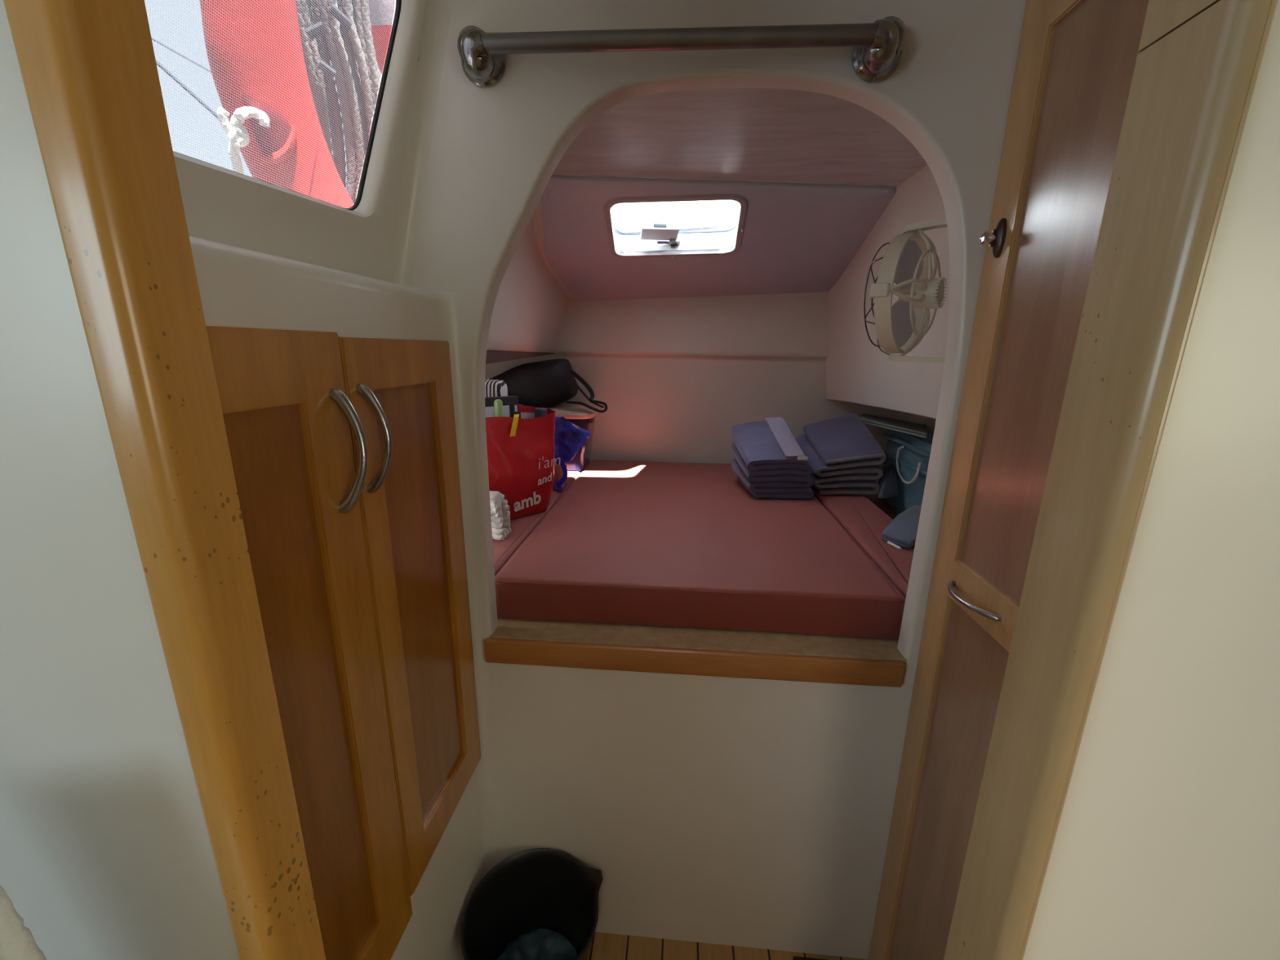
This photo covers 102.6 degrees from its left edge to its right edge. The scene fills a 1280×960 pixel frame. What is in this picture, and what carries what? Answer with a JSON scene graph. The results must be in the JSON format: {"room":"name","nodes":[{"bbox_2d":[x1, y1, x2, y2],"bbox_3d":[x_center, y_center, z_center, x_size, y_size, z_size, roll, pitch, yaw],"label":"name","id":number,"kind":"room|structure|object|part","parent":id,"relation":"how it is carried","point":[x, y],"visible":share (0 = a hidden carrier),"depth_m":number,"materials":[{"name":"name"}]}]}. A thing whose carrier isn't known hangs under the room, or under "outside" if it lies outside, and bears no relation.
{"room":"ship interior","nodes":[
{"label":"ship interior","id":0,"kind":"room"},
{"bbox_2d":[189,235,502,959],"bbox_3d":[-0.512,0.483,0.855,0.278,1.600,0.670,2,14,4],"label":"wall","id":1,"kind":"structure","parent":0,"point":[238,286],"depth_m":0.95,"materials":[{"name":"white paint"}]},
{"bbox_2d":[144,0,401,210],"bbox_3d":[-0.456,-0.542,0.579,0.110,0.379,0.599,2,14,4],"label":"window","id":2,"kind":"structure","parent":1,"relation":"in","point":[281,93],"depth_m":0.67,"materials":[{"name":"clear glass"}]},
{"bbox_2d":[173,0,453,286],"bbox_3d":[-0.411,-0.553,0.581,0.196,0.575,0.675,2,14,4],"label":"window frame","id":3,"kind":"structure","parent":1,"relation":"attached to","point":[376,239],"depth_m":0.84,"materials":[{"name":"white plastic"}]},
{"bbox_2d":[205,325,480,959],"bbox_3d":[-0.378,0.283,0.775,0.058,0.974,0.627,2,14,4],"label":"upper cabinet","id":4,"kind":"object","parent":1,"relation":"attached to","point":[344,454],"visible":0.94,"depth_m":0.72,"materials":[{"name":"brown wood"}]},
{"bbox_3d":[-0.417,0.323,0.597,0.010,0.802,0.208,2,14,4],"label":"panel","id":5,"kind":"part","parent":4,"relation":"part of","materials":[{"name":"brown wood"}]},
{"bbox_3d":[-0.370,-0.035,0.656,0.042,0.160,0.028,2,14,4],"label":"handle","id":6,"kind":"part","parent":4,"relation":"part of","materials":[{"name":"metal"}]},
{"bbox_3d":[-0.365,-0.056,0.711,0.042,0.153,0.019,2,14,4],"label":"handle","id":7,"kind":"part","parent":4,"relation":"part of","materials":[{"name":"metal"}]},
{"bbox_3d":[-0.385,0.230,0.925,0.018,0.934,0.314,2,14,4],"label":"door","id":8,"kind":"part","parent":4,"relation":"part of","materials":[{"name":"brown wood"}]},
{"bbox_3d":[-0.389,0.229,0.918,0.010,0.786,0.185,2,14,4],"label":"panel","id":9,"kind":"part","parent":4,"relation":"part of","materials":[{"name":"brown wood"}]},
{"bbox_2d":[484,380,508,397],"bbox_3d":[-0.536,-0.127,1.744,0.185,0.423,0.102,2,14,4],"label":"striped cloth","id":10,"kind":"object","parent":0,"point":[492,388],"visible":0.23,"depth_m":1.66,"materials":[{"name":"fabric"}]},
{"bbox_2d":[486,217,567,352],"bbox_3d":[-0.576,-0.679,1.688,0.650,0.521,1.440,2,14,4],"label":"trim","id":11,"kind":"structure","parent":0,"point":[530,305],"depth_m":1.87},
{"bbox_2d":[0,0,1279,959],"bbox_3d":[0.022,0.295,0.404,3.400,2.200,0.040,2,14,4],"label":"wall","id":12,"kind":"structure","parent":0,"point":[1166,845],"depth_m":0.34,"materials":[{"name":"white paint"}]},
{"bbox_2d":[3,0,1278,959],"bbox_3d":[-0.028,0.294,0.404,0.608,2.200,0.062,2,14,4],"label":"door frame","id":13,"kind":"structure","parent":12,"relation":"in","point":[88,68],"depth_m":0.31,"materials":[{"name":"brown wood"}]},
{"bbox_2d":[484,221,909,483],"bbox_3d":[0.201,-0.567,2.375,2.120,1.300,0.040,2,14,4],"label":"wall","id":14,"kind":"structure","parent":0,"point":[674,376],"depth_m":2.39,"materials":[{"name":"paint"}]},
{"bbox_2d":[485,350,554,364],"bbox_3d":[-0.468,-0.472,1.960,0.020,0.050,0.942,2,14,7],"label":"trim","id":15,"kind":"structure","parent":14,"relation":"attached to","point":[492,357],"depth_m":1.84,"materials":[{"name":"red"}]},
{"bbox_2d":[489,493,906,683],"bbox_3d":[0.136,0.217,1.856,2.120,0.075,1.498,2,14,4],"label":"bed base","id":16,"kind":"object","parent":14,"relation":"attached to","point":[741,641],"depth_m":1.16,"materials":[{"name":"brown wood"}]},
{"bbox_2d":[492,470,582,575],"bbox_3d":[-0.575,0.108,1.886,0.551,0.104,1.353,2,14,4],"label":"cushion","id":17,"kind":"object","parent":16,"relation":"on","point":[522,527],"visible":0.02,"depth_m":1.53,"materials":[{"name":"red fabric"}]},
{"bbox_2d":[489,490,511,540],"bbox_3d":[-0.486,0.084,1.462,0.220,0.154,0.097,2,14,4],"label":"knitted blanket","id":18,"kind":"object","parent":17,"relation":"on","point":[500,513],"visible":0.12,"depth_m":1.43,"materials":[{"name":"white fabric"}]},
{"bbox_2d":[485,404,559,519],"bbox_3d":[-0.427,-0.065,1.645,0.319,0.347,0.178,-12,19,-41],"label":"shopping bag","id":19,"kind":"object","parent":17,"relation":"on","point":[521,451],"visible":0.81,"depth_m":1.60,"materials":[{"name":"red plastic"}]},
{"bbox_2d":[493,399,503,417],"bbox_3d":[-0.433,-0.201,1.570,0.026,0.092,0.026,2,14,4],"label":"bottle","id":20,"kind":"object","parent":19,"relation":"in","point":[498,404],"visible":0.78,"depth_m":1.56,"materials":[{"name":"green plastic"}]},
{"bbox_2d":[484,404,517,417],"bbox_3d":[-0.477,-0.151,1.610,0.207,0.156,0.014,-12,19,-42],"label":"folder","id":21,"kind":"object","parent":19,"relation":"in","point":[489,411],"visible":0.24,"depth_m":1.61,"materials":[{"name":"grey"}]},
{"bbox_2d":[484,395,519,411],"bbox_3d":[-0.489,-0.170,1.632,0.224,0.182,0.028,-12,19,-42],"label":"box","id":22,"kind":"object","parent":19,"relation":"in","point":[489,401],"visible":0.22,"depth_m":1.64,"materials":[{"name":"black"}]},
{"bbox_2d":[509,402,520,417],"bbox_3d":[-0.395,-0.177,1.627,0.034,0.139,0.012,-12,19,-42],"label":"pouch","id":23,"kind":"object","parent":19,"relation":"in","point":[512,410],"visible":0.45,"depth_m":1.61,"materials":[{"name":"black"}]},
{"bbox_2d":[533,408,547,417],"bbox_3d":[-0.327,-0.180,1.697,0.029,0.116,0.047,-13,20,-42],"label":"cloth","id":24,"kind":"object","parent":19,"relation":"in","point":[538,412],"visible":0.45,"depth_m":1.67,"materials":[{"name":"fabric"}]},
{"bbox_2d":[554,459,563,480],"bbox_3d":[-0.337,-0.040,2.079,0.060,0.088,0.060,2,14,4],"label":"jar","id":25,"kind":"object","parent":17,"relation":"on","point":[558,473],"visible":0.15,"depth_m":2.05,"materials":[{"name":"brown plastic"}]},
{"bbox_2d":[539,404,599,471],"bbox_3d":[-0.430,-0.202,2.342,0.468,0.269,0.280,2,14,4],"label":"tub","id":26,"kind":"object","parent":17,"relation":"on","point":[580,415],"visible":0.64,"depth_m":2.24,"materials":[{"name":"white plastic"}]},
{"bbox_2d":[490,356,607,413],"bbox_3d":[-0.411,-0.427,2.253,0.565,0.228,0.234,2,14,4],"label":"bag","id":27,"kind":"object","parent":26,"relation":"on","point":[551,381],"visible":0.9,"depth_m":2.18,"materials":[{"name":"black fabric"}]},
{"bbox_3d":[-0.429,-0.315,2.313,0.468,0.036,0.280,2,14,4],"label":"lid","id":28,"kind":"part","parent":26,"relation":"part of","materials":[{"name":"beige plastic"}]},
{"bbox_2d":[552,417,591,491],"bbox_3d":[-0.291,-0.109,1.985,0.126,0.262,0.171,10,17,34],"label":"bag","id":29,"kind":"object","parent":17,"relation":"on","point":[569,437],"visible":0.97,"depth_m":1.97,"materials":[{"name":"blue plastic"}]},
{"bbox_3d":[-0.311,-0.032,1.958,0.065,0.114,0.038,12,18,38],"label":"handle","id":30,"kind":"part","parent":29,"relation":"part of","materials":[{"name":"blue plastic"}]},
{"bbox_3d":[-0.286,-0.066,1.959,0.019,0.126,0.052,2,14,4],"label":"handle","id":31,"kind":"part","parent":29,"relation":"part of","materials":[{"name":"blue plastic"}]},
{"bbox_2d":[494,459,905,638],"bbox_3d":[0.177,0.131,1.826,0.944,0.106,1.357,2,14,4],"label":"cushion","id":32,"kind":"object","parent":16,"relation":"on","point":[639,543],"visible":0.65,"depth_m":1.30,"materials":[{"name":"red fabric"}]},
{"bbox_2d":[729,417,813,498],"bbox_3d":[0.496,-0.090,1.942,0.249,0.265,0.318,0,14,-4],"label":"folded towels","id":33,"kind":"object","parent":32,"relation":"on","point":[769,462],"visible":1,"depth_m":1.85,"materials":[{"name":"blue fabric"}]},
{"bbox_2d":[809,487,914,602],"bbox_3d":[0.747,0.150,1.784,0.187,0.104,1.353,2,14,4],"label":"cushion","id":34,"kind":"object","parent":16,"relation":"on","point":[863,520],"visible":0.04,"depth_m":1.55,"materials":[{"name":"red fabric"}]},
{"bbox_2d":[795,413,885,494],"bbox_3d":[0.777,-0.110,2.021,0.272,0.276,0.282,1,14,0],"label":"folded towels","id":35,"kind":"object","parent":34,"relation":"on","point":[842,454],"visible":0.94,"depth_m":1.93,"materials":[{"name":"blue fabric"}]},
{"bbox_2d":[881,504,921,550],"bbox_3d":[0.837,0.135,1.573,0.101,0.027,0.445,11,18,36],"label":"folded cloth","id":36,"kind":"object","parent":34,"relation":"on","point":[902,531],"visible":0.73,"depth_m":1.49,"materials":[{"name":"blue fabric"}]},
{"bbox_2d":[878,463,899,497],"bbox_3d":[1.002,-0.016,2.038,0.082,0.100,0.389,8,16,25],"label":"crumpled cloth","id":37,"kind":"object","parent":16,"relation":"on","point":[889,484],"visible":0.76,"depth_m":1.93,"materials":[{"name":"blue fabric"}]},
{"bbox_2d":[888,514,897,519],"bbox_3d":[0.966,0.218,1.697,0.254,0.018,0.630,2,14,4],"label":"board","id":38,"kind":"object","parent":16,"relation":"on","point":[892,516],"visible":0.04,"depth_m":1.98,"materials":[{"name":"brown wood"}]},
{"bbox_2d":[877,430,933,514],"bbox_3d":[1.069,-0.013,1.955,0.169,0.307,0.610,2,14,4],"label":"bag","id":39,"kind":"object","parent":38,"relation":"on","point":[909,454],"visible":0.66,"depth_m":1.92,"materials":[{"name":"teal fabric"}]},
{"bbox_3d":[0.985,-0.052,1.889,0.009,0.129,0.199,2,14,4],"label":"rope handle","id":40,"kind":"part","parent":39,"relation":"part of","materials":[{"name":"white fabric"}]},
{"bbox_2d":[826,164,949,418],"bbox_3d":[0.963,-0.537,1.593,0.460,0.714,1.440,2,14,4],"label":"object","id":41,"kind":"structure","parent":14,"relation":"attached to","point":[858,371],"depth_m":1.73,"materials":[{"name":"white plastic"}]},
{"bbox_2d":[908,413,936,433],"bbox_3d":[1.211,-0.355,1.634,0.040,1.320,1.470,2,14,4],"label":"trim","id":42,"kind":"structure","parent":14,"relation":"attached to","point":[930,422],"depth_m":2.21,"materials":[{"name":"brown wood"}]},
{"bbox_2d":[532,173,897,300],"bbox_3d":[0.443,-0.850,1.973,2.069,0.304,1.252,2,14,4],"label":"ceiling","id":43,"kind":"structure","parent":0,"point":[797,237],"depth_m":1.78,"materials":[{"name":"grey plastic"}]},
{"bbox_2d":[603,193,747,257],"bbox_3d":[0.117,-0.941,1.685,0.470,0.340,0.406,2,14,4],"label":"deck hatch","id":44,"kind":"object","parent":43,"relation":"attached to","point":[668,221],"visible":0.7,"depth_m":1.83,"materials":[{"name":"grey plastic"}]},
{"bbox_3d":[0.124,-0.853,1.873,0.024,0.023,0.029,0,14,-3],"label":"handle","id":45,"kind":"part","parent":44,"relation":"part of","materials":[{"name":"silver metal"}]},
{"bbox_3d":[0.116,-0.990,1.721,0.434,0.244,0.294,2,14,4],"label":"lid pane","id":46,"kind":"part","parent":44,"relation":"part of","materials":[{"name":"plastic"}]},
{"bbox_3d":[0.116,-0.991,1.721,0.452,0.260,0.312,2,14,4],"label":"lid frame","id":47,"kind":"part","parent":44,"relation":"part of","materials":[{"name":"white plastic"}]},
{"bbox_2d":[409,0,1026,959],"bbox_3d":[0.042,0.150,1.093,1.165,2.180,0.045,2,14,4],"label":"wall","id":48,"kind":"structure","parent":0,"point":[726,811],"depth_m":1.12,"materials":[{"name":"white paint"}]},
{"bbox_2d":[457,16,906,87],"bbox_3d":[0.055,-0.692,0.822,0.726,0.085,0.082,2,14,4],"label":"grab rail","id":49,"kind":"object","parent":48,"relation":"attached to","point":[877,52],"visible":1,"depth_m":0.79,"materials":[{"name":"metal"}]},
{"bbox_2d":[484,637,904,687],"bbox_3d":[0.104,0.397,1.120,0.906,0.056,0.018,2,14,4],"label":"trim","id":50,"kind":"structure","parent":48,"relation":"attached to","point":[866,672],"depth_m":1.11,"materials":[{"name":"brown wood"}]},
{"bbox_2d":[863,217,947,362],"bbox_3d":[0.645,-0.383,1.045,0.326,0.281,0.266,14,20,43],"label":"fan","id":51,"kind":"object","parent":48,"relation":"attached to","point":[906,262],"visible":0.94,"depth_m":1.07,"materials":[{"name":"white plastic"}]},
{"bbox_3d":[0.573,-0.343,1.129,0.092,0.098,0.001,-5,15,-22],"label":"blade","id":52,"kind":"part","parent":51,"relation":"part of","materials":[{"name":"grey plastic"}]},
{"bbox_3d":[0.574,-0.461,1.098,0.092,0.098,0.001,-5,15,-22],"label":"blade","id":53,"kind":"part","parent":51,"relation":"part of","materials":[{"name":"grey plastic"}]},
{"bbox_3d":[0.597,-0.396,1.091,0.083,0.060,0.061,14,20,43],"label":"motor","id":54,"kind":"part","parent":51,"relation":"part of","materials":[{"name":"beige plastic"}]},
{"bbox_2d":[587,932,869,959],"bbox_3d":[-0.075,1.635,-0.303,3.400,0.050,3.400,2,14,4],"label":"floor","id":55,"kind":"structure","parent":0,"point":[603,946],"depth_m":1.31,"materials":[{"name":"brown wood"}]},
{"bbox_2d":[460,848,603,959],"bbox_3d":[-0.242,1.088,1.169,0.298,0.278,0.298,2,14,4],"label":"bucket","id":56,"kind":"object","parent":55,"relation":"on","point":[528,891],"visible":0.87,"depth_m":1.25,"materials":[{"name":"black plastic"}]},
{"bbox_2d":[497,928,577,959],"bbox_3d":[-0.243,1.165,1.188,0.206,0.089,0.206,2,14,4],"label":"cleaning cloth","id":57,"kind":"object","parent":56,"relation":"in","point":[540,944],"visible":1,"depth_m":1.24,"materials":[{"name":"grey fabric"}]},
{"bbox_2d":[792,955,827,959],"bbox_3d":[0.428,1.208,1.274,0.090,0.010,0.030,2,14,4],"label":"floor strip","id":58,"kind":"object","parent":55,"relation":"on","point":[794,957],"visible":1,"depth_m":1.28,"materials":[{"name":"black"}]},
{"bbox_2d":[868,0,1148,959],"bbox_3d":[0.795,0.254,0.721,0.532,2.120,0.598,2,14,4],"label":"closet door","id":59,"kind":"structure","parent":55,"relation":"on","point":[1076,60],"depth_m":0.82,"materials":[{"name":"brown wood"}]},
{"bbox_3d":[0.559,0.204,0.878,0.035,0.016,0.148,2,14,4],"label":"handle","id":60,"kind":"part","parent":59,"relation":"part of","materials":[{"name":"metal"}]},
{"bbox_3d":[0.582,-0.395,0.837,0.016,0.060,0.024,2,14,4],"label":"latch plate","id":61,"kind":"part","parent":59,"relation":"part of","materials":[{"name":"brown metal"}]},
{"bbox_3d":[-0.697,0.962,0.466,0.600,0.860,0.275,2,14,4],"label":"countertop","id":62,"kind":"structure","parent":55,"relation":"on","visible":0},
{"bbox_2d":[0,885,47,959],"bbox_3d":[-0.473,0.376,0.350,0.211,0.336,0.043,2,14,4],"label":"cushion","id":63,"kind":"object","parent":62,"relation":"on","point":[17,942],"visible":1,"depth_m":0.34,"materials":[{"name":"beige fabric"}]},
{"bbox_2d":[552,88,927,185],"bbox_3d":[0.368,-0.806,1.216,1.705,0.040,0.744,2,14,4],"label":"ceiling","id":64,"kind":"structure","parent":0,"point":[739,134],"depth_m":1.18,"materials":[{"name":"paint"}]},
{"bbox_2d":[858,413,926,437],"bbox_3d":[1.015,-0.223,2.043,0.144,0.017,0.553,-2,14,-9],"label":"board","id":65,"kind":"object","parent":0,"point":[910,428],"visible":0.86,"depth_m":1.98,"materials":[{"name":"grey metal"}]},
{"label":"outside","id":66,"kind":"structure","parent":0,"visible":0},
{"bbox_2d":[381,0,395,74],"bbox_3d":[-0.570,-1.077,1.271,0.134,0.317,0.283,7,16,23],"label":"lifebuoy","id":67,"kind":"object","parent":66,"point":[395,0],"visible":0.02,"depth_m":1.20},
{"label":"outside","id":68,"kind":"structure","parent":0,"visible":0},
{"bbox_2d":[354,77,381,202],"bbox_3d":[-0.649,-0.830,1.137,0.195,0.498,0.236,-10,18,-37],"label":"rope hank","id":69,"kind":"object","parent":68,"point":[380,77],"visible":0.02,"depth_m":1.17,"materials":[{"name":"grey"}]}
]}

